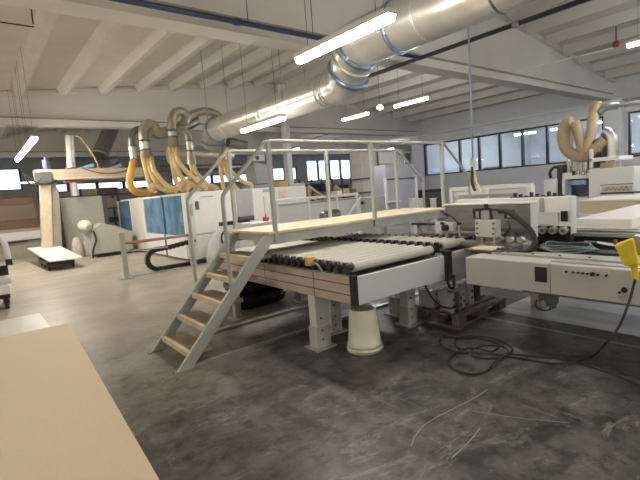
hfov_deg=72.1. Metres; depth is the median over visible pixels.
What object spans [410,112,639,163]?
window
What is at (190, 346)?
access platform
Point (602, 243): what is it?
cable
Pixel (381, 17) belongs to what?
fitting
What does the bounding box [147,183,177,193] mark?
hose
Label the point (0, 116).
beam
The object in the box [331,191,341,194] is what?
box
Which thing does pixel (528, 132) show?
fitting
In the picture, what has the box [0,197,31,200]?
board
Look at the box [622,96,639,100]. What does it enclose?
trim
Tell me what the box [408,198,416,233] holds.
post
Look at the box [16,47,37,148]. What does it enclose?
fitting
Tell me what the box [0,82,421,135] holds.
beam
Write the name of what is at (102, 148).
duct
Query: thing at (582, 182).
machine
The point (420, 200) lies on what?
post
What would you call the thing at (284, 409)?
floor
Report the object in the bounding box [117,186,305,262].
machining centre
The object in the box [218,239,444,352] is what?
conveyor
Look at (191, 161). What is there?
extraction gooseneck
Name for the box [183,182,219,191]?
hose
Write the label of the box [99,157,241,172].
pipe
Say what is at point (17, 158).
diffuser
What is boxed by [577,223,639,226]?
board
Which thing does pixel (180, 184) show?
hose
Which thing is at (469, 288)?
bracket
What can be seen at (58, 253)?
board
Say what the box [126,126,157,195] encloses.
extraction gooseneck
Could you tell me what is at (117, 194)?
shelf
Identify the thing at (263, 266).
rollers
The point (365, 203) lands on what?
cabinet
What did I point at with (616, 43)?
ball
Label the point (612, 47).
conduit
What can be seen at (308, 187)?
rail
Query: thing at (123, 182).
window
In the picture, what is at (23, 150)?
diffuser
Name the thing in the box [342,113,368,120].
diffuser
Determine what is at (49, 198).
frame
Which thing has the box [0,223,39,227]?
board
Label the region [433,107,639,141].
trim
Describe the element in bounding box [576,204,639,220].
board
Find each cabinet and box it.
[60,196,109,250]
[358,196,385,234]
[374,164,418,209]
[418,188,441,207]
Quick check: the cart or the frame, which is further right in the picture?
the frame
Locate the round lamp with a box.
[377,66,382,109]
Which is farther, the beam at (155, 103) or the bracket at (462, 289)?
the beam at (155, 103)
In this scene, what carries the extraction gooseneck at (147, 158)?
on the machining centre
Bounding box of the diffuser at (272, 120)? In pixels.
[241,117,284,132]
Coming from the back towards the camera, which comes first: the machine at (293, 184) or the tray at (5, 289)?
the machine at (293, 184)
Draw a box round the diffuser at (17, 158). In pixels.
[15,154,22,161]
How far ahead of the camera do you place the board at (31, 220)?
16.03 m
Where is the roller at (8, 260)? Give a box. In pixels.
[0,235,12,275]
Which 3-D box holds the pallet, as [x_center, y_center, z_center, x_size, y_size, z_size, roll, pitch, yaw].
[1.753,0.846,5.538,1.020,0.125,0.684,-9,8,-38]
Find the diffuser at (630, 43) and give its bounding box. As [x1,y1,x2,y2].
[627,41,639,47]
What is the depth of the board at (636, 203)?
8.12 m
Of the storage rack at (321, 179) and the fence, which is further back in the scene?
the storage rack at (321, 179)
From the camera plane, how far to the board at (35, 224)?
16.03 m
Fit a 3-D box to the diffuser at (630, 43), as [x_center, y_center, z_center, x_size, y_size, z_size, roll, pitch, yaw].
[7.540,-4.430,9.555,0.120,0.070,1.460,-9,8,-38]
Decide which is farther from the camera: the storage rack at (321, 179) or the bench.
the storage rack at (321, 179)
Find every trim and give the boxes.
[0,151,165,152]
[145,0,613,94]
[420,102,602,136]
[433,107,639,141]
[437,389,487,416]
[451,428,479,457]
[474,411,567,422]
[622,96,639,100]
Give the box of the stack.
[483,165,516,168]
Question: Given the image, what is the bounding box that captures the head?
[460,204,537,252]
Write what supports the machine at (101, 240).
on the floor
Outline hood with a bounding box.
[589,166,639,197]
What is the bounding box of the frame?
[21,135,143,248]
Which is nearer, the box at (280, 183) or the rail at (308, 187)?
the box at (280, 183)
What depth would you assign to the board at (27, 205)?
15.95 m
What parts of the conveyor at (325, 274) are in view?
panel, foot plate, leg, foot plate, leg, foot plate, leg, foot plate, panel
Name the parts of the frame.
motor, red plate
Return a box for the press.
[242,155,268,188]
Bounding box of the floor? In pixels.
[0,217,639,479]
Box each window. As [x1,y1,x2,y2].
[0,168,22,190]
[37,180,147,191]
[171,174,244,184]
[273,167,296,180]
[306,159,350,180]
[424,116,602,175]
[628,110,639,156]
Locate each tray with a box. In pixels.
[0,283,10,294]
[129,263,208,276]
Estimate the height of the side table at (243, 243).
1.056 m
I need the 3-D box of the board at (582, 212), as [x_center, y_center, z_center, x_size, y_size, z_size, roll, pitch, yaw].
[5.861,-0.586,8.577,1.400,0.029,0.929,-9,8,-38]
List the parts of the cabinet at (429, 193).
door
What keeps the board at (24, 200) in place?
on the board at (29, 201)
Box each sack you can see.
[71,237,84,256]
[83,240,90,255]
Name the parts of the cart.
frame, edge rail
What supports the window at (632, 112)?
in the wall at (627, 86)
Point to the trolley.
(578, 215)
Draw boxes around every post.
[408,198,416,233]
[417,198,422,231]
[429,198,436,229]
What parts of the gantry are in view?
plate, plate, panel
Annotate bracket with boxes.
[418,287,437,307]
[439,291,454,313]
[448,290,461,311]
[449,285,464,307]
[458,282,473,304]
[465,282,480,300]
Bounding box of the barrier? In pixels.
[118,230,196,279]
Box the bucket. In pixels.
[347,304,383,355]
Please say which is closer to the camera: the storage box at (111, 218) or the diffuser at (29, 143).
the diffuser at (29, 143)
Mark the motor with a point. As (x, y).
(335, 212)
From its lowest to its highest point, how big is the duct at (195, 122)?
0.904 m
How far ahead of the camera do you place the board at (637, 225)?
5.42 m
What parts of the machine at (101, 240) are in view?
arm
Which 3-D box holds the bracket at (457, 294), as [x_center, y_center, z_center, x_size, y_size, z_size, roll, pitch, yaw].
[1.592,0.713,5.190,0.050,0.240,0.154,-10,9,-43]
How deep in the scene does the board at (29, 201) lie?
15.96 m
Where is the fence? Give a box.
[275,193,361,233]
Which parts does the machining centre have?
frame post, frame post, door, frame post, frame post, corner post, handle, roof frame, curved arm, dark rail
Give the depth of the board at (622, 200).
8.13 m
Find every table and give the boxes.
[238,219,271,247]
[577,226,639,230]
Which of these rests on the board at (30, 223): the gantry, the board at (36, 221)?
the board at (36, 221)
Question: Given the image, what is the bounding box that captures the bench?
[331,194,359,198]
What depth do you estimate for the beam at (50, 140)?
25.22 m
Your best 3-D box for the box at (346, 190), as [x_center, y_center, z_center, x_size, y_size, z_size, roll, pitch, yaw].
[1.063,-2.159,19.765,0.350,0.300,0.400,-9,8,-38]
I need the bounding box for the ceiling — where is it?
[0,0,639,145]
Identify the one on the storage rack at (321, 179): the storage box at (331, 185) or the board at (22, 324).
the storage box at (331, 185)
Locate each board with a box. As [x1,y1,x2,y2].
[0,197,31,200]
[0,199,31,201]
[0,200,31,202]
[0,201,32,204]
[0,203,32,205]
[0,204,34,208]
[0,216,36,220]
[0,218,39,222]
[0,220,39,224]
[0,221,39,225]
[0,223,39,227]
[0,224,39,228]
[0,226,39,230]
[0,313,49,337]
[0,323,158,479]
[27,246,82,261]
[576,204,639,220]
[576,219,639,221]
[576,220,639,223]
[576,222,639,225]
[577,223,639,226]
[577,225,639,228]
[578,194,639,201]
[580,200,639,202]
[580,201,639,204]
[580,203,639,205]
[580,205,632,207]
[580,207,623,208]
[580,209,614,210]
[580,212,601,213]
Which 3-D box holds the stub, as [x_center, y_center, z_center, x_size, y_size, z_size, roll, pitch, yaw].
[-2.612,-3.025,13.866,0.682,0.435,0.320,-9,8,-38]
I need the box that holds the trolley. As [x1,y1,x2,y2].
[576,213,593,218]
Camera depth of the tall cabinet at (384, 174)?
18.41 m
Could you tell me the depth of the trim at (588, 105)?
21.96 m
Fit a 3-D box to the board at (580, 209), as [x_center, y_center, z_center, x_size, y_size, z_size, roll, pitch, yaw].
[5.859,-0.646,8.560,1.400,0.029,0.929,-9,8,-38]
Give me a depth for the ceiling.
13.99 m
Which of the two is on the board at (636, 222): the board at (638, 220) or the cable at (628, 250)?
the board at (638, 220)
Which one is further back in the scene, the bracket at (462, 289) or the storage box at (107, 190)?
the storage box at (107, 190)
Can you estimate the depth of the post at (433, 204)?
15.18 m
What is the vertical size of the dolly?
0.368 m
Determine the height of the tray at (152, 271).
0.016 m
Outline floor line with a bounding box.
[470,314,639,347]
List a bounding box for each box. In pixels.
[78,188,96,195]
[97,187,115,194]
[106,198,116,207]
[109,216,118,221]
[118,188,130,192]
[274,181,287,186]
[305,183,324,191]
[325,183,337,190]
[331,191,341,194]
[338,188,349,193]
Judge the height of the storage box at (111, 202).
0.433 m
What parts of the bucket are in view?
handle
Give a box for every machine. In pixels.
[77,220,132,257]
[288,183,304,186]
[432,201,537,253]
[449,183,534,202]
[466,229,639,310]
[544,138,639,213]
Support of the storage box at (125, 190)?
on the storage rack at (117, 194)
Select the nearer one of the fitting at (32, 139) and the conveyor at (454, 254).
the conveyor at (454, 254)
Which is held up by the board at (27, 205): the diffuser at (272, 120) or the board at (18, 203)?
the board at (18, 203)
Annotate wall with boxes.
[0,153,409,224]
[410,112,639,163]
[419,73,639,203]
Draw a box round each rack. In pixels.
[36,186,151,224]
[298,177,351,199]
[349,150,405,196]
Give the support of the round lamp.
hanging from the ceiling
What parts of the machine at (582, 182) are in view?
post, dark motor, tan motor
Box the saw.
[0,227,40,260]
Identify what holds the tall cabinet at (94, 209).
on the floor
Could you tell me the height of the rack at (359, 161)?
3.400 m
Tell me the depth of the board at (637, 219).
5.36 m
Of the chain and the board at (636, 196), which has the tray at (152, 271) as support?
the chain
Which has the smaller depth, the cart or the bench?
the cart
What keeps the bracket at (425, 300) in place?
on the pallet
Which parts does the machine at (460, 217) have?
motor knob, sensor rod, lid, panel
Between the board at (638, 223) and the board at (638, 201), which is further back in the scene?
the board at (638, 201)
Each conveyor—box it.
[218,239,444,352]
[254,233,475,317]
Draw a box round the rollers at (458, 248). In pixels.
[308,240,461,253]
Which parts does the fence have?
post, infill panel, post, rail, rail, infill panel, post, infill panel, post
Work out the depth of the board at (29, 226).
16.01 m
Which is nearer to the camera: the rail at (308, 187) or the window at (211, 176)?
the rail at (308, 187)
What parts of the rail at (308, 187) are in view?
post, rail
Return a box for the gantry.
[457,191,576,247]
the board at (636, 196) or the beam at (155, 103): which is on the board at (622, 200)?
the board at (636, 196)
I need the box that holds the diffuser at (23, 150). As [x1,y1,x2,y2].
[20,147,28,155]
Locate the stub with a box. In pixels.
[226,137,247,148]
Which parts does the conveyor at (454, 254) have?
panel, foot plate, black joint post, panel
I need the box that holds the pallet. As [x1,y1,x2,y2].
[417,294,505,326]
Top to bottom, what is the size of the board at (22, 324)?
0.044 m
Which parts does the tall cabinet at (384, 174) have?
post, door, post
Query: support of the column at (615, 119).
attached to the wall at (627, 86)
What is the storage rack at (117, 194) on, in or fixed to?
on the floor
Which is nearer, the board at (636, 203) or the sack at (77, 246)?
the board at (636, 203)
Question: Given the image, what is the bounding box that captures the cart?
[0,275,11,308]
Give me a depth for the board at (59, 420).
2.07 m
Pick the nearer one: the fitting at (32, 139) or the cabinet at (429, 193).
the fitting at (32, 139)
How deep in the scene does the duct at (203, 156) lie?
15.88 m
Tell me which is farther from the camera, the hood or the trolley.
the hood
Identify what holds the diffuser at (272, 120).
attached to the fitting at (276, 118)
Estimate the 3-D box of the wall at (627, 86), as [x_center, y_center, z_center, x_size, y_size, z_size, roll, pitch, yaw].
[13.911,-4.119,17.589,0.300,5.450,24.600,-9,8,-38]
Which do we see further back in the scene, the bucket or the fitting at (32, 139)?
the fitting at (32, 139)
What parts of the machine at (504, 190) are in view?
post, post, panel, rail, post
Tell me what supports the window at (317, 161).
in the wall at (27, 165)
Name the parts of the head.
guide rod, handle, plate, slide rail, guide rod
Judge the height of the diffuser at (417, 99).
0.070 m
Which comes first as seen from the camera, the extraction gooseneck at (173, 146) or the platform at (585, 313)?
the platform at (585, 313)
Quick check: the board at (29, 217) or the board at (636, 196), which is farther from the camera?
the board at (29, 217)
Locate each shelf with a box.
[60,193,132,197]
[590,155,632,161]
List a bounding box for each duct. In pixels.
[92,129,118,160]
[148,117,199,139]
[166,145,234,164]
[200,0,539,149]
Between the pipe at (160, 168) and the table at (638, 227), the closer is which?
the table at (638, 227)
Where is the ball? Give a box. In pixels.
[612,26,619,47]
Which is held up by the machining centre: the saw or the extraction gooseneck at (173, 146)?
the extraction gooseneck at (173, 146)
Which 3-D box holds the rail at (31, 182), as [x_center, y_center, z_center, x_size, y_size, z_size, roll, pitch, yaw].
[-12.100,-1.565,13.379,6.140,0.070,0.070,-7,7,-22]
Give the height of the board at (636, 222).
0.017 m
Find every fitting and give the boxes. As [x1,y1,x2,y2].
[7,82,22,161]
[11,71,28,155]
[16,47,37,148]
[240,50,285,132]
[293,0,396,63]
[341,100,368,120]
[393,73,428,107]
[514,131,535,135]
[626,37,639,47]
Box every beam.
[0,0,615,101]
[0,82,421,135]
[0,116,417,131]
[0,128,411,157]
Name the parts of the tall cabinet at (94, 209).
post, post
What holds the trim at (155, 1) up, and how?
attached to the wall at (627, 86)
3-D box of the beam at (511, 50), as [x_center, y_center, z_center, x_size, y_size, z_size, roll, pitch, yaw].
[0.631,-5.119,9.559,30.000,2.220,0.480,-9,8,-38]
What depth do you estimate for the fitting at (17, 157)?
13.65 m
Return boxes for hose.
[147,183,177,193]
[175,179,201,191]
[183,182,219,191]
[556,100,639,165]
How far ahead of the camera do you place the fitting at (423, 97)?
15.04 m
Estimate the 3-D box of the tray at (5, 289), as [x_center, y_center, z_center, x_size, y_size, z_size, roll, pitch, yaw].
[-6.160,0.913,7.617,1.280,0.180,0.900,-9,8,-38]
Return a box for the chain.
[144,239,206,270]
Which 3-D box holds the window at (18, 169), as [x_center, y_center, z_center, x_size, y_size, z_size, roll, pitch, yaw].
[-20.966,-2.761,21.652,10.700,1.200,0.100,-9,8,-38]
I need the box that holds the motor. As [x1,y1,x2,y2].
[319,209,340,218]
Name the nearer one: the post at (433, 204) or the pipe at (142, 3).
the pipe at (142, 3)
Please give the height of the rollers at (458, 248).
0.015 m
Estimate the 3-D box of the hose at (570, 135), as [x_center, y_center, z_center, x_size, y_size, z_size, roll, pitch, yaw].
[7.249,-2.628,10.584,0.639,1.684,2.822,-9,8,-38]
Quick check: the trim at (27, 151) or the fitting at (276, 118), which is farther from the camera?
the trim at (27, 151)
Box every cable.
[0,9,33,27]
[439,234,639,385]
[467,28,481,192]
[597,242,614,245]
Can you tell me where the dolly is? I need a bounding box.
[38,257,74,270]
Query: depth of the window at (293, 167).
35.80 m
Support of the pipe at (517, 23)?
hanging from the ceiling
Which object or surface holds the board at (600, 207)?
on the board at (580, 209)
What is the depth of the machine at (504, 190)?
8.55 m
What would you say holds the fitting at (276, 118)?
hanging from the ceiling
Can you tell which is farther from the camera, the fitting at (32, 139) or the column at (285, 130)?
the column at (285, 130)
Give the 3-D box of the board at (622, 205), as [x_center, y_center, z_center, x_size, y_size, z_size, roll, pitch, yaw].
[5.854,-0.707,8.567,1.400,0.029,0.929,-9,8,-38]
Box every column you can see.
[278,84,293,183]
[411,135,424,189]
[603,98,624,168]
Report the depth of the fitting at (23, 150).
12.32 m
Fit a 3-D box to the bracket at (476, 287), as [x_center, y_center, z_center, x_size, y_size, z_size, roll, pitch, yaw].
[1.947,0.650,5.605,0.090,0.220,0.164,-10,9,-43]
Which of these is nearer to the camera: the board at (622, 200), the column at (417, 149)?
the board at (622, 200)
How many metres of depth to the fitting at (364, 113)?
17.22 m
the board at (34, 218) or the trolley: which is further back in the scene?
the board at (34, 218)
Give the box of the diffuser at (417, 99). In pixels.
[394,97,427,107]
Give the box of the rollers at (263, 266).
[261,256,432,275]
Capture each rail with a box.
[0,181,34,184]
[306,185,325,200]
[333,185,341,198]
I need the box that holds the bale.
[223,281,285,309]
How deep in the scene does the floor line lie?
4.56 m
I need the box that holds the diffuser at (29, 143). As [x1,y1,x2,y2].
[25,138,37,148]
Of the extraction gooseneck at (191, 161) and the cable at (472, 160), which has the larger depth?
the extraction gooseneck at (191, 161)
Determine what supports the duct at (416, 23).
hanging from the ceiling
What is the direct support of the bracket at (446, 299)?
on the pallet
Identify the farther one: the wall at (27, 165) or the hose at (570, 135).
the wall at (27, 165)
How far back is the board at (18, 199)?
15.95 m
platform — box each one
[147,139,470,374]
[499,296,639,336]
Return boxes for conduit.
[516,47,612,71]
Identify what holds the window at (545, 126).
in the wall at (627, 86)
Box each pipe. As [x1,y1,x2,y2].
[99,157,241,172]
[109,0,419,59]
[369,0,590,77]
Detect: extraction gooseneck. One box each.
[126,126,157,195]
[138,119,186,193]
[167,107,208,191]
[176,107,253,189]
[180,129,211,191]
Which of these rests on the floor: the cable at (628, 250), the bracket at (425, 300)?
the cable at (628, 250)
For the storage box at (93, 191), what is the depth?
19.37 m
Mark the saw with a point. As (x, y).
(18, 240)
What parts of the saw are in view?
frame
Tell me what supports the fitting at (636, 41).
hanging from the ceiling

